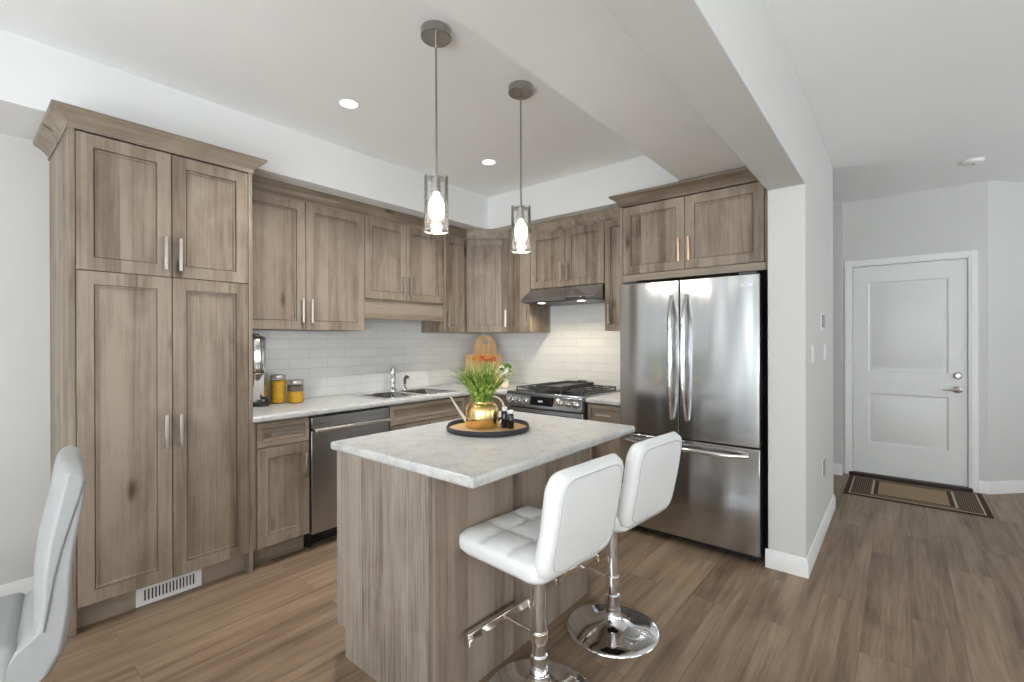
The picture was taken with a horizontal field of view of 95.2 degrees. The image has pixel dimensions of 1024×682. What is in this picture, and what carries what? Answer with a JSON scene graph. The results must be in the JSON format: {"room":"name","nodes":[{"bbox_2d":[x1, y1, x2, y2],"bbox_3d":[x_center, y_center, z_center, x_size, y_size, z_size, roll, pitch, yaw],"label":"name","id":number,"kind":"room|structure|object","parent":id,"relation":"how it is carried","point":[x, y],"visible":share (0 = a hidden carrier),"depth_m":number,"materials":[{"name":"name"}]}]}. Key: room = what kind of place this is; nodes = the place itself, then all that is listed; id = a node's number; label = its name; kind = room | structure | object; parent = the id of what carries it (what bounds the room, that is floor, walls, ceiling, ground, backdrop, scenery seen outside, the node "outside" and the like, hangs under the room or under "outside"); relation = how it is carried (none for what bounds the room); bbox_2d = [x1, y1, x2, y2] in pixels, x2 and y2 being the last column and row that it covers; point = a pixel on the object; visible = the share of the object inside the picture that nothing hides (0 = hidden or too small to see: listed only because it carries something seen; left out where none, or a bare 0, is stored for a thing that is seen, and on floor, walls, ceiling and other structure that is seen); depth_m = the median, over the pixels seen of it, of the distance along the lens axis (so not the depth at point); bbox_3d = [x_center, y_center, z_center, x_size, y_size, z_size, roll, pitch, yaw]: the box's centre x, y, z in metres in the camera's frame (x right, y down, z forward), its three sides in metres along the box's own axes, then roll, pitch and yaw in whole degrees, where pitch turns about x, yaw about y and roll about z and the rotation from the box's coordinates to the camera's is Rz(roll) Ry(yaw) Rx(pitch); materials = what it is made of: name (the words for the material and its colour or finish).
{"room":"kitchen","nodes":[
{"label":"kitchen","id":0,"kind":"room"},
{"bbox_2d":[0,133,455,584],"bbox_3d":[-2.925,-0.058,2.140,0.120,2.845,8.000,0,0,40],"label":"wall","id":1,"kind":"structure","parent":0,"point":[24,168],"depth_m":2.47,"materials":[{"name":"paint"}]},
{"bbox_2d":[0,576,33,596],"bbox_3d":[-3.963,1.315,0.779,0.014,0.108,4.570,0,0,40],"label":"baseboard","id":2,"kind":"structure","parent":1,"relation":"attached to","point":[24,586],"depth_m":2.44,"materials":[{"name":"white paint"}]},
{"bbox_2d":[252,190,364,331],"bbox_3d":[-1.568,-0.527,3.393,0.368,0.900,0.940,0,0,40],"label":"upper cabinet","id":3,"kind":"object","parent":1,"relation":"attached to","point":[308,259],"visible":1,"depth_m":3.30,"materials":[{"name":"brown wood"}]},
{"bbox_2d":[253,319,482,401],"bbox_3d":[-1.168,0.025,4.160,0.008,0.836,2.631,0,0,40],"label":"tiled wall","id":4,"kind":"structure","parent":1,"relation":"attached to","point":[329,363],"depth_m":4.05,"materials":[{"name":"white tile"}]},
{"bbox_2d":[364,216,443,320],"bbox_3d":[-1.004,-0.580,4.075,0.368,0.799,0.825,0,0,40],"label":"upper cabinet","id":5,"kind":"object","parent":1,"relation":"attached to","point":[404,265],"visible":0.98,"depth_m":3.94,"materials":[{"name":"brown wood"}]},
{"bbox_2d":[234,170,635,238],"bbox_3d":[-0.547,-1.028,3.875,2.835,0.093,1.205,0,0,-15],"label":"trim","id":6,"kind":"structure","parent":1,"relation":"attached to","point":[259,184],"depth_m":3.83,"materials":[{"name":"brown wood"}]},
{"bbox_2d":[421,235,465,332],"bbox_3d":[-0.647,-0.531,4.505,0.368,0.900,0.289,0,0,40],"label":"upper cabinet","id":7,"kind":"object","parent":1,"relation":"attached to","point":[454,306],"visible":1,"depth_m":4.42,"materials":[{"name":"brown wood"}]},
{"bbox_2d":[0,0,758,239],"bbox_3d":[-1.745,-1.276,1.159,2.951,0.413,8.000,0,0,40],"label":"soffit","id":8,"kind":"structure","parent":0,"point":[578,48],"depth_m":2.41,"materials":[{"name":"paint"}]},
{"bbox_2d":[0,0,1023,202],"bbox_3d":[0.906,-1.448,0.878,6.407,0.120,10.950,0,0,40],"label":"ceiling","id":9,"kind":"structure","parent":0,"point":[898,94],"depth_m":2.47,"materials":[{"name":"paint"}]},
{"bbox_2d":[337,98,359,108],"bbox_3d":[-0.952,-1.384,2.729,0.128,0.004,0.128,0,0,40],"label":"recessed light","id":10,"kind":"object","parent":9,"relation":"in","point":[348,103],"visible":1,"depth_m":2.73,"materials":[{"name":"white paint"}]},
{"bbox_2d":[421,20,450,233],"bbox_3d":[-0.338,-0.937,2.086,0.134,0.898,0.134,0,0,40],"label":"pendant lamp","id":11,"kind":"object","parent":9,"relation":"hanging from","point":[434,33],"visible":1,"depth_m":2.07,"materials":[{"name":"glass"}]},
{"bbox_2d":[432,174,440,193],"bbox_3d":[-0.337,-0.701,2.086,0.042,0.082,0.042,0,0,40],"label":"socket","id":12,"kind":"object","parent":11,"relation":"attached to","point":[436,179],"depth_m":2.07,"materials":[{"name":"silver metal"}]},
{"bbox_2d":[480,159,496,164],"bbox_3d":[-0.181,-1.387,3.629,0.128,0.004,0.128,0,0,40],"label":"recessed light","id":13,"kind":"object","parent":9,"relation":"in","point":[484,161],"visible":1,"depth_m":3.62,"materials":[{"name":"white paint"}]},
{"bbox_2d":[508,80,532,252],"bbox_3d":[0.049,-0.939,2.554,0.134,0.898,0.134,0,0,40],"label":"pendant lamp","id":14,"kind":"object","parent":9,"relation":"hanging from","point":[520,90],"visible":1,"depth_m":2.54,"materials":[{"name":"glass"}]},
{"bbox_2d":[517,205,524,220],"bbox_3d":[0.049,-0.702,2.554,0.042,0.082,0.042,0,0,40],"label":"socket","id":15,"kind":"object","parent":14,"relation":"attached to","point":[520,209],"depth_m":2.54,"materials":[{"name":"silver metal"}]},
{"bbox_2d":[599,0,804,190],"bbox_3d":[-0.742,-1.186,-0.094,0.194,0.594,7.349,0,0,40],"label":"ceiling beam","id":16,"kind":"structure","parent":9,"relation":"attached to","point":[730,59],"depth_m":1.71,"materials":[{"name":"paint"}]},
{"bbox_2d":[961,157,984,165],"bbox_3d":[3.580,-1.387,3.631,0.130,0.033,0.130,0,0,40],"label":"smoke detector","id":17,"kind":"object","parent":9,"relation":"attached to","point":[973,161],"visible":1,"depth_m":3.60,"materials":[{"name":"white paint"}]},
{"bbox_2d":[41,473,1023,681],"bbox_3d":[0.765,1.407,1.089,7.140,0.100,11.320,0,0,40],"label":"floor","id":18,"kind":"structure","parent":0,"point":[893,591],"depth_m":2.32,"materials":[{"name":"wood"}]},
{"bbox_2d":[0,446,85,681],"bbox_3d":[-1.724,0.873,1.432,0.618,0.981,0.452,0,0,-43],"label":"dining chair","id":19,"kind":"object","parent":18,"relation":"on","point":[34,625],"visible":1,"depth_m":1.45,"materials":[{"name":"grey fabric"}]},
{"bbox_2d":[33,99,267,637],"bbox_3d":[-1.993,0.150,2.624,0.693,2.424,0.912,0,0,40],"label":"pantry cabinet","id":20,"kind":"object","parent":18,"relation":"on","point":[151,323],"visible":0.99,"depth_m":2.39,"materials":[{"name":"brown wood"}]},
{"bbox_2d":[136,569,201,607],"bbox_3d":[-1.822,1.312,2.491,0.008,0.092,0.290,0,0,40],"label":"floor register","id":21,"kind":"object","parent":20,"relation":"attached to","point":[146,595],"visible":0.94,"depth_m":2.48,"materials":[{"name":"white paint"}]},
{"bbox_2d":[253,416,308,565],"bbox_3d":[-1.641,0.922,3.070,0.665,0.876,0.343,0,0,40],"label":"base cabinet","id":22,"kind":"object","parent":18,"relation":"on","point":[280,447],"visible":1,"depth_m":2.88,"materials":[{"name":"brown wood"}]},
{"bbox_2d":[304,406,390,547],"bbox_3d":[-1.325,0.924,3.433,0.652,0.870,0.606,0,0,40],"label":"dishwasher","id":23,"kind":"object","parent":18,"relation":"on","point":[324,429],"visible":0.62,"depth_m":3.12,"materials":[{"name":"silver metal"}]},
{"bbox_2d":[386,396,463,430],"bbox_3d":[-0.889,0.919,3.977,0.665,0.876,0.780,0,0,40],"label":"base cabinet","id":24,"kind":"object","parent":18,"relation":"on","point":[407,415],"visible":0.07,"depth_m":3.74,"materials":[{"name":"brown wood"}]},
{"bbox_2d":[331,410,634,681],"bbox_3d":[-0.081,0.900,2.258,0.886,0.914,1.209,0,0,40],"label":"kitchen island","id":25,"kind":"object","parent":18,"relation":"on","point":[408,595],"visible":0.92,"depth_m":1.87,"materials":[{"name":"brown wood"}]},
{"bbox_2d":[331,410,634,487],"bbox_3d":[-0.082,0.462,2.257,0.886,0.037,1.209,0,0,40],"label":"island countertop","id":26,"kind":"structure","parent":25,"relation":"on","point":[430,450],"depth_m":1.97,"materials":[{"name":"grey stone"}]},
{"bbox_2d":[446,417,528,437],"bbox_3d":[-0.121,0.429,2.345,0.416,0.027,0.416,0,0,40],"label":"serving tray","id":27,"kind":"object","parent":26,"relation":"on","point":[456,427],"visible":0.59,"depth_m":2.25,"materials":[{"name":"brown wood"}]},
{"bbox_2d":[449,395,504,428],"bbox_3d":[-0.177,0.354,2.378,0.225,0.163,0.196,0,0,40],"label":"watering can","id":28,"kind":"object","parent":27,"relation":"on","point":[478,415],"visible":0.86,"depth_m":2.31,"materials":[{"name":"gold metal"}]},
{"bbox_2d":[446,358,528,401],"bbox_3d":[-0.153,0.200,2.364,0.450,0.248,0.470,0,0,-17],"label":"ornamental grass","id":29,"kind":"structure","parent":28,"relation":"in","point":[482,388],"depth_m":2.33,"materials":[{"name":"plant"}]},
{"bbox_2d":[501,407,507,427],"bbox_3d":[-0.038,0.383,2.348,0.032,0.104,0.032,0,0,40],"label":"bottle","id":30,"kind":"object","parent":27,"relation":"on","point":[504,415],"visible":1,"depth_m":2.33,"materials":[{"name":"black glass"}]},
{"bbox_2d":[508,410,513,428],"bbox_3d":[-0.006,0.389,2.324,0.032,0.092,0.032,0,0,40],"label":"bottle","id":31,"kind":"object","parent":27,"relation":"on","point":[510,415],"visible":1,"depth_m":2.31,"materials":[{"name":"black glass"}]},
{"bbox_2d":[463,394,508,415],"bbox_3d":[-0.259,0.917,4.543,0.914,0.876,0.893,0,0,40],"label":"base cabinet","id":32,"kind":"object","parent":18,"relation":"on","point":[467,399],"visible":0.02,"depth_m":4.16,"materials":[{"name":"brown wood"}]},
{"bbox_2d":[253,383,536,422],"bbox_3d":[-0.814,0.462,3.872,0.915,0.037,2.637,0,0,40],"label":"countertop","id":33,"kind":"structure","parent":32,"relation":"on","point":[338,403],"depth_m":3.34,"materials":[{"name":"grey stone"}]},
{"bbox_2d":[253,333,269,406],"bbox_3d":[-1.772,0.197,3.232,0.211,0.498,0.180,0,0,40],"label":"dispenser","id":34,"kind":"object","parent":33,"relation":"on","point":[260,399],"visible":0.48,"depth_m":3.20,"materials":[{"name":"silver plastic"}]},
{"bbox_2d":[270,374,285,403],"bbox_3d":[-1.682,0.344,3.361,0.106,0.204,0.106,0,0,40],"label":"storage jar","id":35,"kind":"object","parent":33,"relation":"on","point":[277,387],"visible":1,"depth_m":3.32,"materials":[{"name":"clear glass"}]},
{"bbox_2d":[287,379,303,402],"bbox_3d":[-1.569,0.363,3.385,0.114,0.164,0.114,0,0,40],"label":"storage jar","id":36,"kind":"object","parent":33,"relation":"on","point":[295,393],"visible":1,"depth_m":3.35,"materials":[{"name":"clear glass"}]},
{"bbox_2d":[389,365,396,390],"bbox_3d":[-1.045,0.325,4.064,0.068,0.227,0.226,0,0,-8],"label":"faucet","id":37,"kind":"object","parent":33,"relation":"on","point":[392,369],"visible":1,"depth_m":4.12,"materials":[{"name":"silver metal"}]},
{"bbox_2d":[349,387,457,399],"bbox_3d":[-0.905,0.521,3.982,0.506,0.165,0.776,0,0,40],"label":"sink","id":38,"kind":"object","parent":33,"relation":"in","point":[411,392],"visible":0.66,"depth_m":4.01,"materials":[{"name":"silver metal"}]},
{"bbox_2d":[402,375,408,389],"bbox_3d":[-0.962,0.372,4.230,0.071,0.132,0.044,0,0,40],"label":"sprayer","id":39,"kind":"object","parent":38,"relation":"on","point":[406,376],"visible":1,"depth_m":4.22,"materials":[{"name":"silver metal"}]},
{"bbox_2d":[465,354,500,382],"bbox_3d":[-0.293,0.282,4.777,0.370,0.298,0.053,0,0,1],"label":"cutting board","id":40,"kind":"object","parent":33,"relation":"on","point":[468,357],"visible":0.44,"depth_m":4.78,"materials":[{"name":"brown wood"}]},
{"bbox_2d":[472,354,496,374],"bbox_3d":[-0.278,0.284,4.655,0.247,0.312,0.100,0,0,-5],"label":"flower arrangement","id":41,"kind":"object","parent":33,"relation":"on","point":[479,358],"visible":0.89,"depth_m":4.65,"materials":[{"name":"orange plant"}]},
{"bbox_2d":[474,335,495,353],"bbox_3d":[-0.279,0.187,4.828,0.236,0.499,0.059,0,0,1],"label":"cutting board","id":42,"kind":"object","parent":33,"relation":"on","point":[480,347],"visible":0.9,"depth_m":4.83,"materials":[{"name":"brown wood"}]},
{"bbox_2d":[496,363,513,387],"bbox_3d":[-0.060,0.321,4.426,0.175,0.239,0.132,0,0,12],"label":"flowers","id":43,"kind":"object","parent":33,"relation":"on","point":[506,366],"visible":0.8,"depth_m":4.39,"materials":[{"name":"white plant"}]},
{"bbox_2d":[459,453,623,681],"bbox_3d":[0.108,0.886,1.778,0.513,0.943,0.436,0,0,44],"label":"bar stool","id":44,"kind":"object","parent":18,"relation":"on","point":[535,546],"visible":1,"depth_m":1.67,"materials":[{"name":"white leather"}]},
{"bbox_2d":[505,382,619,419],"bbox_3d":[0.443,0.875,4.061,0.764,0.957,0.726,0,0,40],"label":"gas range","id":45,"kind":"object","parent":18,"relation":"on","point":[571,402],"visible":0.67,"depth_m":3.82,"materials":[{"name":"grey metal"}]},
{"bbox_2d":[508,406,584,419],"bbox_3d":[0.246,0.879,3.824,0.754,0.630,0.108,0,0,40],"label":"oven","id":46,"kind":"object","parent":45,"relation":"in","point":[527,409],"depth_m":3.78,"materials":[{"name":"silver metal"}]},
{"bbox_2d":[507,387,619,398],"bbox_3d":[0.462,0.439,4.085,0.764,0.020,0.663,0,0,40],"label":"cooktop","id":47,"kind":"object","parent":45,"relation":"in","point":[535,393],"depth_m":3.87,"materials":[{"name":"metal"}]},
{"bbox_2d":[537,380,593,388],"bbox_3d":[0.483,0.380,4.114,0.270,0.032,0.535,0,0,40],"label":"pan","id":48,"kind":"object","parent":45,"relation":"on","point":[568,384],"visible":1,"depth_m":4.08,"materials":[{"name":"metal"}]},
{"bbox_2d":[588,403,619,460],"bbox_3d":[0.884,0.915,3.748,0.306,0.876,0.660,0,0,40],"label":"base cabinet","id":49,"kind":"object","parent":18,"relation":"on","point":[596,412],"visible":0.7,"depth_m":3.53,"materials":[{"name":"brown wood"}]},
{"bbox_2d":[586,392,619,405],"bbox_3d":[0.888,0.457,3.753,0.302,0.037,0.649,0,0,40],"label":"countertop","id":50,"kind":"structure","parent":49,"relation":"on","point":[614,398],"depth_m":3.56,"materials":[{"name":"grey stone"}]},
{"bbox_2d":[552,431,681,658],"bbox_3d":[0.478,0.885,2.201,0.513,0.941,0.436,0,0,45],"label":"bar stool","id":51,"kind":"object","parent":18,"relation":"on","point":[652,464],"visible":0.71,"depth_m":2.09,"materials":[{"name":"white leather"}]},
{"bbox_2d":[620,271,767,559],"bbox_3d":[1.314,0.465,3.299,0.906,1.775,0.751,0,0,40],"label":"refrigerator","id":52,"kind":"object","parent":18,"relation":"on","point":[694,352],"visible":0.88,"depth_m":2.97,"materials":[{"name":"grey metal"}]},
{"bbox_2d":[849,471,972,492],"bbox_3d":[3.783,1.329,4.478,0.895,0.032,0.150,0,0,40],"label":"threshold","id":53,"kind":"object","parent":18,"relation":"on","point":[857,473],"visible":0.73,"depth_m":4.40,"materials":[{"name":"wood"}]},
{"bbox_2d":[843,475,993,518],"bbox_3d":[3.520,1.340,4.114,0.935,0.011,0.715,0,0,40],"label":"door mat","id":54,"kind":"object","parent":18,"relation":"on","point":[970,503],"visible":1,"depth_m":4.05,"materials":[{"name":"brown fabric"}]},
{"bbox_2d":[768,97,832,557],"bbox_3d":[2.068,-0.072,3.296,0.194,2.845,1.451,0,0,40],"label":"wall","id":55,"kind":"structure","parent":0,"point":[800,217],"depth_m":2.77,"materials":[{"name":"paint"}]},
{"bbox_2d":[765,494,835,578],"bbox_3d":[2.067,1.296,3.292,0.221,0.108,1.465,0,0,40],"label":"baseboard","id":56,"kind":"structure","parent":55,"relation":"attached to","point":[776,560],"depth_m":2.77,"materials":[{"name":"white paint"}]},
{"bbox_2d":[811,345,813,362],"bbox_3d":[1.845,0.080,2.867,0.009,0.115,0.070,0,0,40],"label":"light switch","id":57,"kind":"object","parent":55,"relation":"attached to","point":[812,346],"visible":1,"depth_m":2.84,"materials":[{"name":"white paint"}]},
{"bbox_2d":[820,312,824,329],"bbox_3d":[2.128,-0.135,3.201,0.020,0.120,0.100,0,0,40],"label":"thermostat","id":58,"kind":"object","parent":55,"relation":"attached to","point":[822,317],"visible":1,"depth_m":3.19,"materials":[{"name":"white paint"}]},
{"bbox_2d":[822,457,824,476],"bbox_3d":[2.188,0.883,3.279,0.010,0.115,0.115,0,0,40],"label":"wall outlet","id":59,"kind":"object","parent":55,"relation":"attached to","point":[823,460],"visible":1,"depth_m":3.24,"materials":[{"name":"white paint"}]},
{"bbox_2d":[823,459,824,475],"bbox_3d":[2.181,0.883,3.266,0.004,0.108,0.082,0,0,40],"label":"socket","id":60,"kind":"object","parent":59,"relation":"attached to","point":[823,459],"depth_m":3.26,"materials":[{"name":"white plastic"}]},
{"bbox_2d":[824,344,825,359],"bbox_3d":[2.229,0.078,3.330,0.009,0.115,0.070,0,0,40],"label":"light switch","id":61,"kind":"object","parent":55,"relation":"attached to","point":[824,344],"visible":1,"depth_m":3.31,"materials":[{"name":"white paint"}]},
{"bbox_2d":[833,201,843,474],"bbox_3d":[2.798,-0.076,5.257,1.518,2.845,0.240,0,0,40],"label":"wall","id":62,"kind":"structure","parent":0,"point":[838,420],"depth_m":4.71,"materials":[{"name":"paint"}]},
{"bbox_2d":[833,463,841,475],"bbox_3d":[2.778,1.292,5.113,1.368,0.108,0.014,0,0,40],"label":"baseboard","id":63,"kind":"structure","parent":62,"relation":"attached to","point":[837,468],"depth_m":4.70,"materials":[{"name":"white paint"}]},
{"bbox_2d":[843,181,988,486],"bbox_3d":[3.822,-0.078,4.486,1.042,2.845,0.120,0,0,40],"label":"wall","id":64,"kind":"structure","parent":0,"point":[954,218],"depth_m":4.32,"materials":[{"name":"paint"}]},
{"bbox_2d":[852,258,966,486],"bbox_3d":[3.756,0.285,4.460,0.844,2.050,0.116,0,0,40],"label":"door","id":65,"kind":"structure","parent":64,"relation":"in","point":[909,366],"depth_m":4.43,"materials":[{"name":"paint"}]},
{"bbox_2d":[845,250,978,492],"bbox_3d":[3.758,0.269,4.449,0.965,2.152,0.021,0,0,40],"label":"trim","id":66,"kind":"structure","parent":64,"relation":"attached to","point":[972,255],"depth_m":4.19,"materials":[{"name":"white paint"}]},
{"bbox_2d":[988,181,1023,481],"bbox_3d":[4.743,-0.080,4.218,1.137,2.845,0.107,0,0,-8],"label":"wall","id":67,"kind":"structure","parent":0,"point":[1005,199],"depth_m":4.13,"materials":[{"name":"paint"}]},
{"bbox_2d":[979,480,1023,493],"bbox_3d":[5.559,1.287,3.769,2.900,0.108,0.546,0,0,24],"label":"baseboard","id":68,"kind":"structure","parent":67,"relation":"attached to","point":[1016,486],"depth_m":4.12,"materials":[{"name":"white paint"}]},
{"bbox_3d":[1.019,-0.071,4.588,3.071,2.845,0.800,0,0,40],"label":"wall","id":69,"kind":"structure","parent":0,"visible":0},
{"bbox_2d":[483,303,619,389],"bbox_3d":[0.425,-0.019,4.554,1.960,0.916,0.008,0,0,40],"label":"tiled wall","id":70,"kind":"structure","parent":69,"relation":"attached to","point":[577,345],"depth_m":4.46,"materials":[{"name":"white tile"}]},
{"bbox_2d":[465,239,512,333],"bbox_3d":[-0.260,-0.532,4.749,0.654,0.900,0.576,0,0,40],"label":"upper cabinet","id":71,"kind":"object","parent":70,"relation":"attached to","point":[487,261],"visible":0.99,"depth_m":4.53,"materials":[{"name":"brown wood"}]},
{"bbox_2d":[509,236,549,332],"bbox_3d":[0.163,-0.533,4.537,0.263,0.900,0.363,0,0,40],"label":"upper cabinet","id":72,"kind":"object","parent":70,"relation":"attached to","point":[523,318],"visible":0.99,"depth_m":4.44,"materials":[{"name":"brown wood"}]},
{"bbox_2d":[531,222,604,289],"bbox_3d":[0.559,-0.730,4.208,0.762,0.507,0.363,0,0,40],"label":"upper cabinet","id":73,"kind":"object","parent":70,"relation":"attached to","point":[575,256],"visible":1,"depth_m":4.07,"materials":[{"name":"brown wood"}]},
{"bbox_2d":[605,219,623,330],"bbox_3d":[0.959,-0.534,3.878,0.270,0.900,0.363,0,0,40],"label":"upper cabinet","id":74,"kind":"object","parent":70,"relation":"attached to","point":[612,228],"visible":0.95,"depth_m":3.81,"materials":[{"name":"brown wood"}]},
{"bbox_2d":[609,167,767,282],"bbox_3d":[1.329,-0.755,3.384,1.051,0.634,0.650,0,0,40],"label":"upper cabinet","id":75,"kind":"object","parent":70,"relation":"attached to","point":[720,232],"visible":0.96,"depth_m":3.13,"materials":[{"name":"brown wood"}]},
{"bbox_2d":[521,283,604,305],"bbox_3d":[0.520,-0.405,4.161,0.757,0.141,0.472,0,0,40],"label":"range hood","id":76,"kind":"object","parent":69,"relation":"attached to","point":[592,293],"visible":0.91,"depth_m":4.01,"materials":[{"name":"silver metal"}]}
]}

